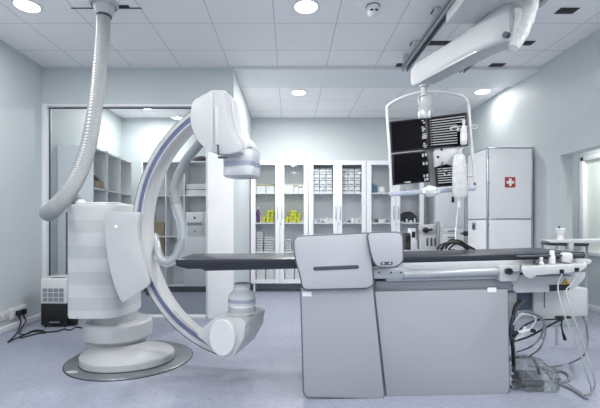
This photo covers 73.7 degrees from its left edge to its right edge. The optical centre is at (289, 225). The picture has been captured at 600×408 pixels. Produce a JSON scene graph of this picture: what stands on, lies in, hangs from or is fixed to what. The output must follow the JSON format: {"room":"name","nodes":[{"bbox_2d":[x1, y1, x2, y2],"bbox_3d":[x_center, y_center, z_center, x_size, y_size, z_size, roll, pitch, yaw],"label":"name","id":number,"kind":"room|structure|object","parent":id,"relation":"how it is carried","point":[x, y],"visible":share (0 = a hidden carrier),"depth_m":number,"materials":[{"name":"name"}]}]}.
{"room":"operating room","nodes":[
{"label":"operating room","id":0,"kind":"room"},
{"bbox_2d":[0,40,121,326],"bbox_3d":[-3.080,-0.410,2.800,0.100,3.080,8.800,0,0,0],"label":"wall","id":1,"kind":"structure","parent":0,"point":[21,78],"depth_m":4.57,"materials":[{"name":"paint"}]},
{"bbox_2d":[0,311,8,321],"bbox_3d":[-3.017,0.951,4.190,0.027,0.089,0.191,0,0,0],"label":"wall socket","id":2,"kind":"object","parent":1,"relation":"attached to","point":[3,315],"visible":1,"depth_m":4.21,"materials":[{"name":"plastic"}]},
{"bbox_2d":[8,304,25,319],"bbox_3d":[-3.017,0.953,4.433,0.027,0.122,0.264,0,0,0],"label":"wall socket","id":3,"kind":"object","parent":1,"relation":"attached to","point":[12,311],"visible":0.72,"depth_m":4.37,"materials":[{"name":"plastic"}]},
{"bbox_2d":[0,313,40,334],"bbox_3d":[-3.015,1.093,1.640,0.030,0.075,6.480,0,0,0],"label":"baseboard","id":4,"kind":"structure","parent":1,"relation":"attached to","point":[15,325],"depth_m":4.42,"materials":[{"name":"white paint"}]},
{"bbox_2d":[43,68,251,289],"bbox_3d":[-1.860,-0.410,6.050,2.340,3.080,2.300,0,0,0],"label":"wall partition","id":5,"kind":"structure","parent":0,"point":[60,85],"depth_m":4.90,"materials":[{"name":"paint"}]},
{"bbox_2d":[42,104,207,317],"bbox_3d":[-2.018,-0.182,4.940,2.025,2.624,0.120,0,0,0],"label":"window","id":6,"kind":"structure","parent":5,"relation":"in","point":[46,108],"depth_m":4.92,"materials":[{"name":"white paint"}]},
{"bbox_2d":[208,152,233,317],"bbox_3d":[-0.848,0.112,4.894,0.315,2.037,0.012,0,0,0],"label":"trim","id":7,"kind":"structure","parent":5,"relation":"attached to","point":[220,188],"depth_m":4.89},
{"bbox_2d":[42,67,539,67],"bbox_3d":[0.015,-1.944,4.894,6.090,0.012,0.012,0,0,0],"label":"trim","id":8,"kind":"structure","parent":5,"relation":"attached to","point":[42,67],"depth_m":4.89,"materials":[{"name":"white paint"}]},
{"bbox_2d":[234,68,539,86],"bbox_3d":[1.185,-1.933,5.215,3.750,0.035,0.630,0,0,0],"label":"bulkhead","id":9,"kind":"object","parent":5,"relation":"attached to","point":[246,77],"depth_m":5.19,"materials":[{"name":"paint"}]},
{"bbox_2d":[122,118,459,288],"bbox_3d":[0.015,-0.410,7.250,6.290,3.080,0.100,0,0,0],"label":"wall","id":10,"kind":"structure","parent":0,"point":[275,139],"depth_m":7.20,"materials":[{"name":"paint"}]},
{"bbox_2d":[0,0,599,117],"bbox_3d":[0.015,-2.000,2.850,6.290,0.100,8.900,0,0,0],"label":"ceiling","id":11,"kind":"structure","parent":0,"point":[162,33],"depth_m":4.21,"materials":[{"name":"tile"}]},
{"bbox_2d":[10,0,42,12],"bbox_3d":[-2.320,-1.942,3.530,0.246,0.016,0.246,0,0,0],"label":"recessed light","id":12,"kind":"object","parent":11,"relation":"in","point":[31,6],"visible":1,"depth_m":3.52,"materials":[{"name":"white paint"}]},
{"bbox_2d":[39,0,141,220],"bbox_3d":[-1.643,-1.011,3.131,0.630,1.955,0.973,0,0,0],"label":"hose","id":13,"kind":"object","parent":11,"relation":"hanging from","point":[67,194],"visible":1,"depth_m":3.13,"materials":[{"name":"grey plastic"}]},
{"bbox_2d":[291,89,306,94],"bbox_3d":[0.131,-1.942,5.820,0.246,0.016,0.246,0,0,0],"label":"recessed light","id":14,"kind":"object","parent":11,"relation":"in","point":[296,91],"visible":1,"depth_m":5.79,"materials":[{"name":"white paint"}]},
{"bbox_2d":[292,0,319,13],"bbox_3d":[0.142,-1.942,3.545,0.246,0.016,0.246,0,0,0],"label":"recessed light","id":15,"kind":"object","parent":11,"relation":"in","point":[299,6],"visible":1,"depth_m":3.52,"materials":[{"name":"white paint"}]},
{"bbox_2d":[295,1,316,12],"bbox_3d":[0.142,-1.937,3.545,0.198,0.006,0.198,0,0,0],"label":"diffuser","id":16,"kind":"object","parent":15,"relation":"attached to","point":[300,6],"depth_m":3.52,"materials":[{"name":"plastic"}]},
{"bbox_2d":[366,2,379,17],"bbox_3d":[0.737,-1.905,3.550,0.124,0.090,0.124,0,0,0],"label":"smoke detector","id":17,"kind":"object","parent":11,"relation":"attached to","point":[372,8],"visible":1,"depth_m":3.51,"materials":[{"name":"white paint"}]},
{"bbox_2d":[402,0,454,71],"bbox_3d":[1.322,-1.862,3.110,0.070,0.164,3.020,0,0,0],"label":"rail","id":18,"kind":"object","parent":11,"relation":"attached to","point":[438,15],"visible":1,"depth_m":3.82,"materials":[{"name":"grey metal"}]},
{"bbox_2d":[409,41,450,45],"bbox_3d":[1.502,-1.947,4.260,0.435,0.006,0.100,0,0,0],"label":"ceiling slot","id":19,"kind":"object","parent":11,"relation":"attached to","point":[432,43],"visible":0.56,"depth_m":4.26,"materials":[{"name":"metal"}]},
{"bbox_2d":[473,88,491,93],"bbox_3d":[2.780,-1.942,5.780,0.246,0.016,0.246,0,0,0],"label":"recessed light","id":20,"kind":"object","parent":11,"relation":"in","point":[483,90],"visible":1,"depth_m":5.75,"materials":[{"name":"white paint"}]},
{"bbox_2d":[475,89,489,93],"bbox_3d":[2.780,-1.937,5.780,0.198,0.006,0.198,0,0,0],"label":"diffuser","id":21,"kind":"object","parent":20,"relation":"attached to","point":[479,91],"depth_m":5.75,"materials":[{"name":"plastic"}]},
{"bbox_2d":[488,63,505,66],"bbox_3d":[2.505,-1.947,4.840,0.170,0.006,0.100,0,0,0],"label":"ceiling slot","id":22,"kind":"object","parent":11,"relation":"attached to","point":[492,64],"visible":1,"depth_m":4.84,"materials":[{"name":"metal"}]},
{"bbox_2d":[459,0,540,72],"bbox_3d":[1.997,-1.862,3.130,0.070,0.164,3.060,0,0,0],"label":"rail","id":23,"kind":"object","parent":11,"relation":"attached to","point":[469,67],"visible":0.02,"depth_m":4.56,"materials":[{"name":"grey metal"}]},
{"bbox_2d":[385,0,547,196],"bbox_3d":[1.558,-1.044,3.199,0.897,1.532,1.756,0,0,-13],"label":"boom","id":24,"kind":"object","parent":23,"relation":"hanging from","point":[501,25],"visible":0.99,"depth_m":3.86,"materials":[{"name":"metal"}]},
{"bbox_2d":[389,118,427,152],"bbox_3d":[1.155,-0.885,3.915,0.378,0.341,0.050,0,0,0],"label":"monitor","id":25,"kind":"object","parent":24,"relation":"on","point":[411,134],"depth_m":3.89,"materials":[{"name":"black plastic"}]},
{"bbox_2d":[391,150,429,184],"bbox_3d":[1.176,-0.568,3.915,0.375,0.337,0.050,0,0,0],"label":"monitor","id":26,"kind":"object","parent":24,"relation":"on","point":[409,167],"depth_m":3.89,"materials":[{"name":"black plastic"}]},
{"bbox_2d":[435,167,451,186],"bbox_3d":[1.546,-0.503,3.910,0.252,0.247,0.040,0,0,0],"label":"monitor","id":27,"kind":"object","parent":24,"relation":"on","point":[443,179],"depth_m":3.89,"materials":[{"name":"black plastic"}]},
{"bbox_2d":[427,112,467,148],"bbox_3d":[1.541,-0.931,3.915,0.390,0.353,0.050,0,0,0],"label":"monitor","id":28,"kind":"object","parent":24,"relation":"on","point":[440,135],"depth_m":3.89,"materials":[{"name":"black plastic"}]},
{"bbox_2d":[452,148,467,238],"bbox_3d":[1.526,-0.303,3.687,0.122,0.894,0.389,0,0,38],"label":"bag","id":29,"kind":"object","parent":24,"relation":"hanging from","point":[459,177],"visible":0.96,"depth_m":3.78,"materials":[{"name":"white"}]},
{"bbox_2d":[522,41,535,45],"bbox_3d":[2.505,-1.947,4.260,0.170,0.006,0.100,0,0,0],"label":"ceiling slot","id":30,"kind":"object","parent":11,"relation":"attached to","point":[526,43],"visible":0.56,"depth_m":4.26,"materials":[{"name":"metal"}]},
{"bbox_2d":[554,8,579,13],"bbox_3d":[2.505,-1.947,3.620,0.170,0.006,0.100,0,0,0],"label":"ceiling slot","id":31,"kind":"object","parent":11,"relation":"attached to","point":[561,10],"visible":1,"depth_m":3.62,"materials":[{"name":"metal"}]},
{"bbox_2d":[0,289,599,407],"bbox_3d":[0.460,1.180,2.850,7.180,0.100,8.900,0,0,0],"label":"floor","id":32,"kind":"structure","parent":0,"point":[267,372],"depth_m":3.06,"materials":[{"name":"plastic"}]},
{"bbox_2d":[7,318,46,342],"bbox_3d":[-2.727,1.072,4.206,0.304,0.122,0.633,0,0,-25],"label":"power cable","id":33,"kind":"object","parent":32,"relation":"on","point":[20,337],"visible":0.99,"depth_m":4.15,"materials":[{"name":"rubber"}]},
{"bbox_2d":[19,316,81,334],"bbox_3d":[-2.635,1.071,4.319,0.701,0.124,0.351,0,0,0],"label":"power cable","id":34,"kind":"object","parent":32,"relation":"on","point":[24,316],"visible":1,"depth_m":4.28,"materials":[{"name":"rubber"}]},
{"bbox_2d":[41,275,78,326],"bbox_3d":[-2.634,0.851,4.588,0.295,0.558,0.283,0,0,0],"label":"dehumidifier","id":35,"kind":"object","parent":32,"relation":"on","point":[54,288],"visible":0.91,"depth_m":4.45,"materials":[{"name":"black plastic"}]},
{"bbox_2d":[43,288,63,301],"bbox_3d":[-2.635,0.768,4.450,0.233,0.148,0.007,0,0,0],"label":"grille","id":36,"kind":"object","parent":35,"relation":"attached to","point":[49,294],"depth_m":4.45,"materials":[{"name":"plastic"}]},
{"bbox_2d":[68,319,77,324],"bbox_3d":[-2.467,1.077,4.548,0.090,0.090,0.070,0,0,0],"label":"power adapter","id":37,"kind":"object","parent":32,"relation":"on","point":[71,321],"visible":0.62,"depth_m":4.51,"materials":[{"name":"plastic"}]},
{"bbox_2d":[57,145,131,274],"bbox_3d":[-2.792,0.038,5.835,0.465,2.183,1.270,0,0,0],"label":"cubby shelf","id":38,"kind":"object","parent":32,"relation":"on","point":[115,172],"visible":0.36,"depth_m":5.61,"materials":[{"name":"white paint"}]},
{"bbox_2d":[94,175,102,188],"bbox_3d":[-2.667,-0.607,5.395,0.185,0.200,0.250,0,0,0],"label":"open box","id":39,"kind":"object","parent":38,"relation":"on","point":[98,184],"visible":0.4,"depth_m":5.38,"materials":[{"name":"cardboard"}]},
{"bbox_2d":[62,90,264,381],"bbox_3d":[-1.044,0.067,3.344,1.759,2.126,1.021,0,0,13],"label":"scanner","id":40,"kind":"object","parent":32,"relation":"on","point":[115,253],"visible":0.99,"depth_m":3.13,"materials":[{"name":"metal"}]},
{"bbox_2d":[223,149,259,179],"bbox_3d":[-0.354,-0.456,2.950,0.237,0.215,0.228,0,0,13],"label":"detector","id":41,"kind":"object","parent":40,"relation":"attached to","point":[245,165],"depth_m":2.85,"materials":[{"name":"white"}]},
{"bbox_2d":[142,161,205,291],"bbox_3d":[-1.670,0.011,7.008,1.720,2.238,0.380,0,0,0],"label":"wall shelf","id":42,"kind":"object","parent":32,"relation":"on","point":[177,279],"visible":0.3,"depth_m":7.01,"materials":[{"name":"white paint"}]},
{"bbox_2d":[154,222,164,235],"bbox_3d":[-2.271,0.049,6.960,0.220,0.240,0.220,0,0,0],"label":"carton","id":43,"kind":"object","parent":42,"relation":"on","point":[159,227],"visible":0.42,"depth_m":6.85,"materials":[{"name":"cardboard"}]},
{"bbox_2d":[157,238,164,254],"bbox_3d":[-2.271,0.359,6.958,0.220,0.299,0.224,0,0,0],"label":"carton","id":44,"kind":"object","parent":42,"relation":"on","point":[162,240],"visible":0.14,"depth_m":6.85,"materials":[{"name":"cardboard"}]},
{"bbox_2d":[186,212,203,235],"bbox_3d":[-1.628,-0.035,6.963,0.309,0.410,0.274,0,0,0],"label":"ring binder","id":45,"kind":"object","parent":42,"relation":"on","point":[195,220],"visible":0.86,"depth_m":6.83,"materials":[{"name":"white paper"}]},
{"bbox_2d":[186,190,205,194],"bbox_3d":[-1.318,-0.576,6.975,0.936,0.090,0.250,0,0,0],"label":"tray","id":46,"kind":"object","parent":42,"relation":"on","point":[188,192],"visible":0.32,"depth_m":6.85,"materials":[{"name":"plastic"}]},
{"bbox_2d":[186,184,205,189],"bbox_3d":[-1.318,-0.676,6.975,0.936,0.090,0.250,0,0,0],"label":"tray","id":47,"kind":"object","parent":46,"relation":"on","point":[188,186],"visible":0.34,"depth_m":6.85,"materials":[{"name":"plastic"}]},
{"bbox_2d":[192,156,205,160],"bbox_3d":[-1.543,-1.166,7.000,0.353,0.113,0.250,0,0,0],"label":"bag","id":48,"kind":"object","parent":42,"relation":"on","point":[199,158],"visible":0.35,"depth_m":6.89,"materials":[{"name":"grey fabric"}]},
{"bbox_2d":[204,212,205,235],"bbox_3d":[-1.313,-0.035,6.963,0.309,0.410,0.274,0,0,0],"label":"ring binder","id":49,"kind":"object","parent":42,"relation":"on","point":[204,212],"visible":0.2,"depth_m":6.83,"materials":[{"name":"white paper"}]},
{"bbox_2d":[251,161,307,291],"bbox_3d":[-0.182,0.004,6.999,0.981,2.252,0.382,0,0,0],"label":"tall cabinet","id":50,"kind":"object","parent":32,"relation":"on","point":[284,175],"visible":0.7,"depth_m":6.86,"materials":[{"name":"white paint"}]},
{"bbox_2d":[256,207,259,222],"bbox_3d":[-0.557,-0.195,6.970,0.064,0.270,0.062,0,0,0],"label":"bottle","id":51,"kind":"object","parent":50,"relation":"on","point":[257,211],"visible":1,"depth_m":6.95,"materials":[{"name":"purple plastic"}]},
{"bbox_2d":[256,269,265,278],"bbox_3d":[-0.504,0.822,7.020,0.154,0.260,0.200,0,0,0],"label":"storage bin","id":52,"kind":"object","parent":50,"relation":"in","point":[260,274],"visible":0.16,"depth_m":6.92,"materials":[{"name":"plastic"}]},
{"bbox_2d":[256,185,265,192],"bbox_3d":[-0.504,-0.644,7.020,0.166,0.144,0.206,0,0,0],"label":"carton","id":53,"kind":"object","parent":50,"relation":"on","point":[259,188],"visible":0.75,"depth_m":6.92,"materials":[{"name":"cardboard"}]},
{"bbox_2d":[266,269,274,278],"bbox_3d":[-0.333,0.837,7.020,0.154,0.230,0.200,0,0,0],"label":"storage bin","id":54,"kind":"object","parent":50,"relation":"in","point":[270,273],"visible":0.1,"depth_m":6.92,"materials":[{"name":"plastic"}]},
{"bbox_2d":[266,185,274,192],"bbox_3d":[-0.335,-0.644,7.020,0.163,0.144,0.206,0,0,0],"label":"tub","id":55,"kind":"object","parent":50,"relation":"on","point":[269,188],"visible":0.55,"depth_m":6.92,"materials":[{"name":"plastic"}]},
{"bbox_2d":[256,251,293,252],"bbox_3d":[-0.182,0.454,7.019,0.943,0.020,0.319,0,0,0],"label":"shelf","id":56,"kind":"object","parent":50,"relation":"attached to","point":[256,251],"depth_m":6.86,"materials":[{"name":"white paint"}]},
{"bbox_2d":[256,223,303,223],"bbox_3d":[-0.182,-0.050,7.019,0.943,0.020,0.319,0,0,0],"label":"shelf","id":57,"kind":"object","parent":50,"relation":"attached to","point":[256,223],"depth_m":6.86,"materials":[{"name":"white paint"}]},
{"bbox_2d":[256,193,303,194],"bbox_3d":[-0.182,-0.562,7.019,0.943,0.020,0.319,0,0,0],"label":"shelf","id":58,"kind":"object","parent":50,"relation":"attached to","point":[256,193],"depth_m":6.86,"materials":[{"name":"white paint"}]},
{"bbox_2d":[285,269,293,278],"bbox_3d":[-0.009,0.822,7.020,0.154,0.260,0.200,0,0,0],"label":"storage bin","id":59,"kind":"object","parent":50,"relation":"in","point":[289,273],"visible":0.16,"depth_m":6.92,"materials":[{"name":"plastic"}]},
{"bbox_2d":[308,161,365,234],"bbox_3d":[0.808,0.004,6.999,0.981,2.252,0.382,0,0,0],"label":"tall cabinet","id":60,"kind":"object","parent":32,"relation":"on","point":[336,206],"visible":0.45,"depth_m":7.16,"materials":[{"name":"white paint"}]},
{"bbox_2d":[319,187,325,192],"bbox_3d":[0.569,-0.622,7.019,0.098,0.100,0.203,0,0,0],"label":"carton","id":61,"kind":"object","parent":60,"relation":"on","point":[321,189],"visible":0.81,"depth_m":6.92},
{"bbox_2d":[319,181,325,187],"bbox_3d":[0.569,-0.730,7.019,0.098,0.100,0.203,0,0,0],"label":"carton","id":62,"kind":"object","parent":61,"relation":"on","point":[321,183],"visible":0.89,"depth_m":6.92,"materials":[{"name":"cardboard"}]},
{"bbox_2d":[319,175,325,181],"bbox_3d":[0.569,-0.838,7.019,0.098,0.100,0.203,0,0,0],"label":"carton","id":63,"kind":"object","parent":62,"relation":"on","point":[321,177],"visible":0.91,"depth_m":6.92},
{"bbox_2d":[319,168,325,175],"bbox_3d":[0.569,-0.946,7.019,0.098,0.100,0.203,0,0,0],"label":"carton","id":64,"kind":"object","parent":63,"relation":"on","point":[322,171],"visible":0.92,"depth_m":6.92,"materials":[{"name":"cardboard"}]},
{"bbox_2d":[326,187,331,192],"bbox_3d":[0.679,-0.622,7.019,0.098,0.100,0.203,0,0,0],"label":"carton","id":65,"kind":"object","parent":60,"relation":"on","point":[328,189],"visible":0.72,"depth_m":6.92,"materials":[{"name":"cardboard"}]},
{"bbox_2d":[326,181,331,186],"bbox_3d":[0.679,-0.730,7.019,0.098,0.100,0.203,0,0,0],"label":"carton","id":66,"kind":"object","parent":65,"relation":"on","point":[328,183],"visible":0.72,"depth_m":6.92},
{"bbox_2d":[325,175,331,180],"bbox_3d":[0.679,-0.838,7.019,0.098,0.100,0.203,0,0,0],"label":"carton","id":67,"kind":"object","parent":66,"relation":"on","point":[328,177],"visible":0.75,"depth_m":6.92,"materials":[{"name":"cardboard"}]},
{"bbox_2d":[325,168,331,174],"bbox_3d":[0.679,-0.946,7.019,0.098,0.100,0.203,0,0,0],"label":"carton","id":68,"kind":"object","parent":67,"relation":"on","point":[328,170],"visible":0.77,"depth_m":6.92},
{"bbox_2d":[313,223,361,223],"bbox_3d":[0.808,-0.050,7.019,0.943,0.020,0.319,0,0,0],"label":"shelf","id":69,"kind":"object","parent":60,"relation":"attached to","point":[313,223],"depth_m":6.86,"materials":[{"name":"white paint"}]},
{"bbox_2d":[313,193,361,194],"bbox_3d":[0.808,-0.562,7.019,0.943,0.020,0.319,0,0,0],"label":"shelf","id":70,"kind":"object","parent":60,"relation":"attached to","point":[313,193],"depth_m":6.86,"materials":[{"name":"white paint"}]},
{"bbox_2d":[348,187,353,192],"bbox_3d":[1.060,-0.622,7.019,0.098,0.100,0.203,0,0,0],"label":"carton","id":71,"kind":"object","parent":60,"relation":"on","point":[350,189],"visible":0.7,"depth_m":6.92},
{"bbox_2d":[348,181,353,186],"bbox_3d":[1.060,-0.730,7.019,0.098,0.100,0.203,0,0,0],"label":"carton","id":72,"kind":"object","parent":71,"relation":"on","point":[350,183],"visible":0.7,"depth_m":6.92,"materials":[{"name":"cardboard"}]},
{"bbox_2d":[347,175,353,180],"bbox_3d":[1.060,-0.838,7.019,0.098,0.100,0.203,0,0,0],"label":"carton","id":73,"kind":"object","parent":72,"relation":"on","point":[350,177],"visible":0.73,"depth_m":6.92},
{"bbox_2d":[347,168,353,174],"bbox_3d":[1.060,-0.946,7.019,0.098,0.100,0.203,0,0,0],"label":"carton","id":74,"kind":"object","parent":73,"relation":"on","point":[350,170],"visible":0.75,"depth_m":6.92,"materials":[{"name":"cardboard"}]},
{"bbox_2d":[366,161,423,267],"bbox_3d":[1.798,0.004,6.999,0.981,2.252,0.382,0,0,0],"label":"tall cabinet","id":75,"kind":"object","parent":32,"relation":"on","point":[378,205],"visible":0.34,"depth_m":7.18,"materials":[{"name":"white paint"}]},
{"bbox_2d":[377,187,385,192],"bbox_3d":[1.605,-0.629,6.990,0.160,0.115,0.160,0,0,0],"label":"pouch","id":76,"kind":"object","parent":75,"relation":"on","point":[380,189],"visible":0.9,"depth_m":6.93,"materials":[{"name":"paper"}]},
{"bbox_2d":[371,223,418,223],"bbox_3d":[1.798,-0.050,7.019,0.943,0.020,0.319,0,0,0],"label":"shelf","id":77,"kind":"object","parent":75,"relation":"attached to","point":[371,223],"depth_m":6.86,"materials":[{"name":"white paint"}]},
{"bbox_2d":[400,211,416,221],"bbox_3d":[2.071,-0.163,7.049,0.308,0.190,0.184,0,0,0],"label":"bundle","id":78,"kind":"object","parent":75,"relation":"on","point":[408,215],"visible":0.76,"depth_m":6.98,"materials":[{"name":"grey fabric"}]},
{"bbox_2d":[202,258,590,372],"bbox_3d":[0.786,0.676,2.977,2.805,0.907,0.675,0,0,0],"label":"table","id":79,"kind":"object","parent":32,"relation":"on","point":[538,295],"visible":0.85,"depth_m":2.73,"materials":[{"name":"white metal"}]},
{"bbox_2d":[300,286,384,398],"bbox_3d":[0.344,0.764,2.623,0.559,0.752,0.022,0,0,-3],"label":"panel","id":80,"kind":"object","parent":79,"relation":"hanging from","point":[341,356],"visible":0.92,"depth_m":2.61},
{"bbox_2d":[302,291,311,295],"bbox_3d":[0.110,0.442,2.600,0.060,0.032,0.003,0,0,0],"label":"paper tag","id":81,"kind":"object","parent":80,"relation":"attached to","point":[304,293],"visible":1,"depth_m":2.60,"materials":[{"name":"paper"}]},
{"bbox_2d":[293,232,373,289],"bbox_3d":[0.283,0.228,2.590,0.528,0.374,0.027,0,0,-3],"label":"shield","id":82,"kind":"object","parent":80,"relation":"attached to","point":[341,261],"visible":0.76,"depth_m":2.58,"materials":[{"name":"grey plastic"}]},
{"bbox_2d":[367,232,403,267],"bbox_3d":[0.614,0.153,2.575,0.240,0.234,0.029,0,0,-3],"label":"shield","id":83,"kind":"object","parent":82,"relation":"attached to","point":[386,249],"visible":1,"depth_m":2.57,"materials":[{"name":"grey plastic"}]},
{"bbox_2d":[175,248,584,268],"bbox_3d":[0.632,0.231,2.965,2.798,0.103,0.560,0,0,-3],"label":"mattress","id":84,"kind":"object","parent":79,"relation":"on","point":[229,260],"visible":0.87,"depth_m":2.72,"materials":[{"name":"leather"}]},
{"bbox_2d":[437,239,474,249],"bbox_3d":[1.291,0.147,3.100,0.381,0.090,0.149,0,0,-17],"label":"cable bundle","id":85,"kind":"object","parent":84,"relation":"on","point":[456,241],"visible":1,"depth_m":3.07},
{"bbox_2d":[516,253,584,257],"bbox_3d":[1.746,0.197,2.690,0.447,0.026,0.060,0,0,-3],"label":"strap","id":86,"kind":"object","parent":84,"relation":"on","point":[574,254],"visible":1,"depth_m":2.67,"materials":[{"name":"grey plastic"}]},
{"bbox_2d":[374,288,509,395],"bbox_3d":[1.020,0.780,2.680,0.925,0.718,0.022,0,0,-3],"label":"panel","id":87,"kind":"object","parent":79,"relation":"hanging from","point":[437,341],"visible":0.99,"depth_m":2.67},
{"bbox_2d":[512,326,535,335],"bbox_3d":[1.617,0.726,2.770,0.165,0.066,0.025,0,0,0],"label":"connector","id":88,"kind":"object","parent":79,"relation":"attached to","point":[524,330],"visible":1,"depth_m":2.76,"materials":[{"name":"plastic"}]},
{"bbox_2d":[513,313,536,339],"bbox_3d":[1.614,0.698,2.764,0.165,0.196,0.042,0,0,0],"label":"cable","id":89,"kind":"object","parent":79,"relation":"attached to","point":[523,313],"visible":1,"depth_m":2.75,"materials":[{"name":"plastic"}]},
{"bbox_2d":[515,310,544,352],"bbox_3d":[1.863,0.855,3.120,0.201,0.546,0.924,0,0,31],"label":"cable","id":90,"kind":"object","parent":79,"relation":"hanging from","point":[517,313],"visible":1,"depth_m":2.77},
{"bbox_2d":[514,317,566,341],"bbox_3d":[1.790,0.734,2.848,0.476,0.145,0.027,0,0,-18],"label":"cable","id":91,"kind":"object","parent":90,"relation":"attached to","point":[553,323],"visible":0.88,"depth_m":2.83,"materials":[{"name":"rubber"}]},
{"bbox_2d":[515,315,546,355],"bbox_3d":[1.863,0.869,3.044,0.190,0.518,0.826,0,0,37],"label":"cable","id":92,"kind":"object","parent":79,"relation":"hanging from","point":[541,319],"visible":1,"depth_m":2.78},
{"bbox_2d":[514,318,558,336],"bbox_3d":[1.803,0.721,2.860,0.493,0.120,0.033,0,0,-17],"label":"cable","id":93,"kind":"object","parent":79,"relation":"attached to","point":[554,318],"visible":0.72,"depth_m":2.82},
{"bbox_2d":[521,250,586,277],"bbox_3d":[1.780,0.252,2.681,0.556,0.178,0.154,0,0,-3],"label":"control console","id":94,"kind":"object","parent":79,"relation":"attached to","point":[551,268],"visible":0.98,"depth_m":2.62,"materials":[{"name":"grey plastic"}]},
{"bbox_2d":[557,274,591,394],"bbox_3d":[1.921,0.726,2.705,0.216,0.825,0.549,0,0,30],"label":"cable","id":95,"kind":"object","parent":94,"relation":"hanging from","point":[561,274],"visible":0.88,"depth_m":2.52,"materials":[{"name":"plastic"}]},
{"bbox_2d":[565,273,595,394],"bbox_3d":[1.966,0.722,2.613,0.418,0.835,0.145,0,0,-31],"label":"cable","id":96,"kind":"object","parent":94,"relation":"hanging from","point":[576,273],"visible":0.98,"depth_m":2.52,"materials":[{"name":"plastic"}]},
{"bbox_2d":[530,316,588,366],"bbox_3d":[2.150,0.907,3.074,0.384,0.468,0.371,0,0,-13],"label":"cable","id":97,"kind":"object","parent":79,"relation":"attached to","point":[584,354],"visible":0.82,"depth_m":2.98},
{"bbox_2d":[418,221,454,250],"bbox_3d":[1.430,0.543,3.997,0.500,1.174,0.605,0,0,0],"label":"contrast injector","id":98,"kind":"object","parent":32,"relation":"on","point":[431,237],"visible":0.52,"depth_m":4.00,"materials":[{"name":"grey plastic"}]},
{"bbox_2d":[429,164,466,249],"bbox_3d":[2.767,0.030,7.003,0.547,2.200,0.385,0,0,0],"label":"tall cabinet","id":99,"kind":"object","parent":32,"relation":"on","point":[442,207],"visible":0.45,"depth_m":6.83,"materials":[{"name":"metal"}]},
{"bbox_2d":[461,174,472,249],"bbox_3d":[1.868,0.288,4.274,0.542,1.685,0.496,0,0,0],"label":"stand","id":100,"kind":"object","parent":32,"relation":"on","point":[465,232],"visible":0.26,"depth_m":4.24,"materials":[{"name":"metal"}]},
{"bbox_2d":[460,120,466,144],"bbox_3d":[1.660,-0.895,3.820,0.064,0.239,0.064,0,0,0],"label":"bottle","id":101,"kind":"object","parent":100,"relation":"hanging from","point":[463,132],"visible":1,"depth_m":3.80,"materials":[{"name":"white plastic"}]},
{"bbox_2d":[467,147,533,315],"bbox_3d":[2.747,0.071,5.276,0.593,2.118,0.569,0,0,0],"label":"tall cabinet","id":102,"kind":"object","parent":32,"relation":"on","point":[500,213],"visible":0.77,"depth_m":5.00,"materials":[{"name":"metal"}]},
{"bbox_2d":[509,354,560,392],"bbox_3d":[1.705,1.028,2.866,0.360,0.198,0.346,0,0,-3],"label":"switch","id":103,"kind":"object","parent":32,"relation":"on","point":[529,380],"visible":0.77,"depth_m":2.83,"materials":[{"name":"grey plastic"}]},
{"bbox_2d":[554,370,570,383],"bbox_3d":[2.017,1.122,2.980,0.126,0.022,0.294,0,0,38],"label":"cable","id":104,"kind":"object","parent":32,"relation":"on","point":[568,379],"visible":0.67,"depth_m":2.96,"materials":[{"name":"plastic"}]},
{"bbox_2d":[540,238,599,344],"bbox_3d":[2.825,0.628,3.920,0.788,1.003,0.340,0,0,0],"label":"table","id":105,"kind":"object","parent":32,"relation":"on","point":[569,244],"visible":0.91,"depth_m":3.79,"materials":[{"name":"white metal"}]},
{"bbox_2d":[555,226,565,239],"bbox_3d":[2.617,0.071,3.870,0.088,0.140,0.088,0,0,0],"label":"cup","id":106,"kind":"object","parent":105,"relation":"on","point":[560,232],"visible":0.94,"depth_m":3.84,"materials":[{"name":"grey plastic"}]},
{"bbox_2d":[559,383,588,399],"bbox_3d":[1.922,1.122,2.730,0.054,0.022,0.274,0,0,-8],"label":"cable","id":107,"kind":"object","parent":32,"relation":"on","point":[560,384],"visible":0.94,"depth_m":2.71,"materials":[{"name":"rubber"}]},
{"bbox_3d":[1.327,0.696,4.520,0.267,0.869,0.380,0,0,0],"label":"trolley","id":108,"kind":"object","parent":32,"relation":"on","visible":0},
{"bbox_2d":[402,233,409,249],"bbox_3d":[1.282,0.169,4.408,0.057,0.185,0.124,0,0,0],"label":"box","id":109,"kind":"object","parent":108,"relation":"on","point":[406,236],"visible":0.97,"depth_m":4.35,"materials":[{"name":"black plastic"}]},
{"bbox_2d":[408,228,415,249],"bbox_3d":[1.343,0.144,4.408,0.054,0.234,0.124,0,0,0],"label":"box","id":110,"kind":"object","parent":108,"relation":"on","point":[412,231],"visible":0.94,"depth_m":4.35,"materials":[{"name":"white plastic"}]},
{"bbox_2d":[460,29,599,325],"bbox_3d":[3.130,-0.410,2.800,0.140,3.080,8.800,0,0,0],"label":"wall","id":111,"kind":"structure","parent":0,"point":[554,111],"depth_m":4.66,"materials":[{"name":"paint"}]},
{"bbox_2d":[543,316,559,325],"bbox_3d":[3.054,1.085,5.865,0.012,0.090,2.670,0,0,0],"label":"baseboard","id":112,"kind":"structure","parent":111,"relation":"attached to","point":[553,317],"depth_m":4.66,"materials":[{"name":"paint"}]},
{"bbox_2d":[573,149,599,306],"bbox_3d":[3.625,-0.095,4.200,0.850,2.450,4.200,0,0,0],"label":"wall","id":113,"kind":"structure","parent":0,"point":[594,266],"depth_m":5.29,"materials":[{"name":"paint"}]},
{"bbox_2d":[579,153,599,256],"bbox_3d":[3.960,-0.270,4.810,0.080,1.320,1.260,0,0,0],"label":"window","id":114,"kind":"structure","parent":113,"relation":"in","point":[589,166],"depth_m":5.30,"materials":[{"name":"glass"}]},
{"bbox_2d":[588,304,599,314],"bbox_3d":[3.942,1.080,4.200,0.015,0.100,4.000,0,0,0],"label":"baseboard","id":115,"kind":"structure","parent":113,"relation":"attached to","point":[591,308],"depth_m":5.18,"materials":[{"name":"white paint"}]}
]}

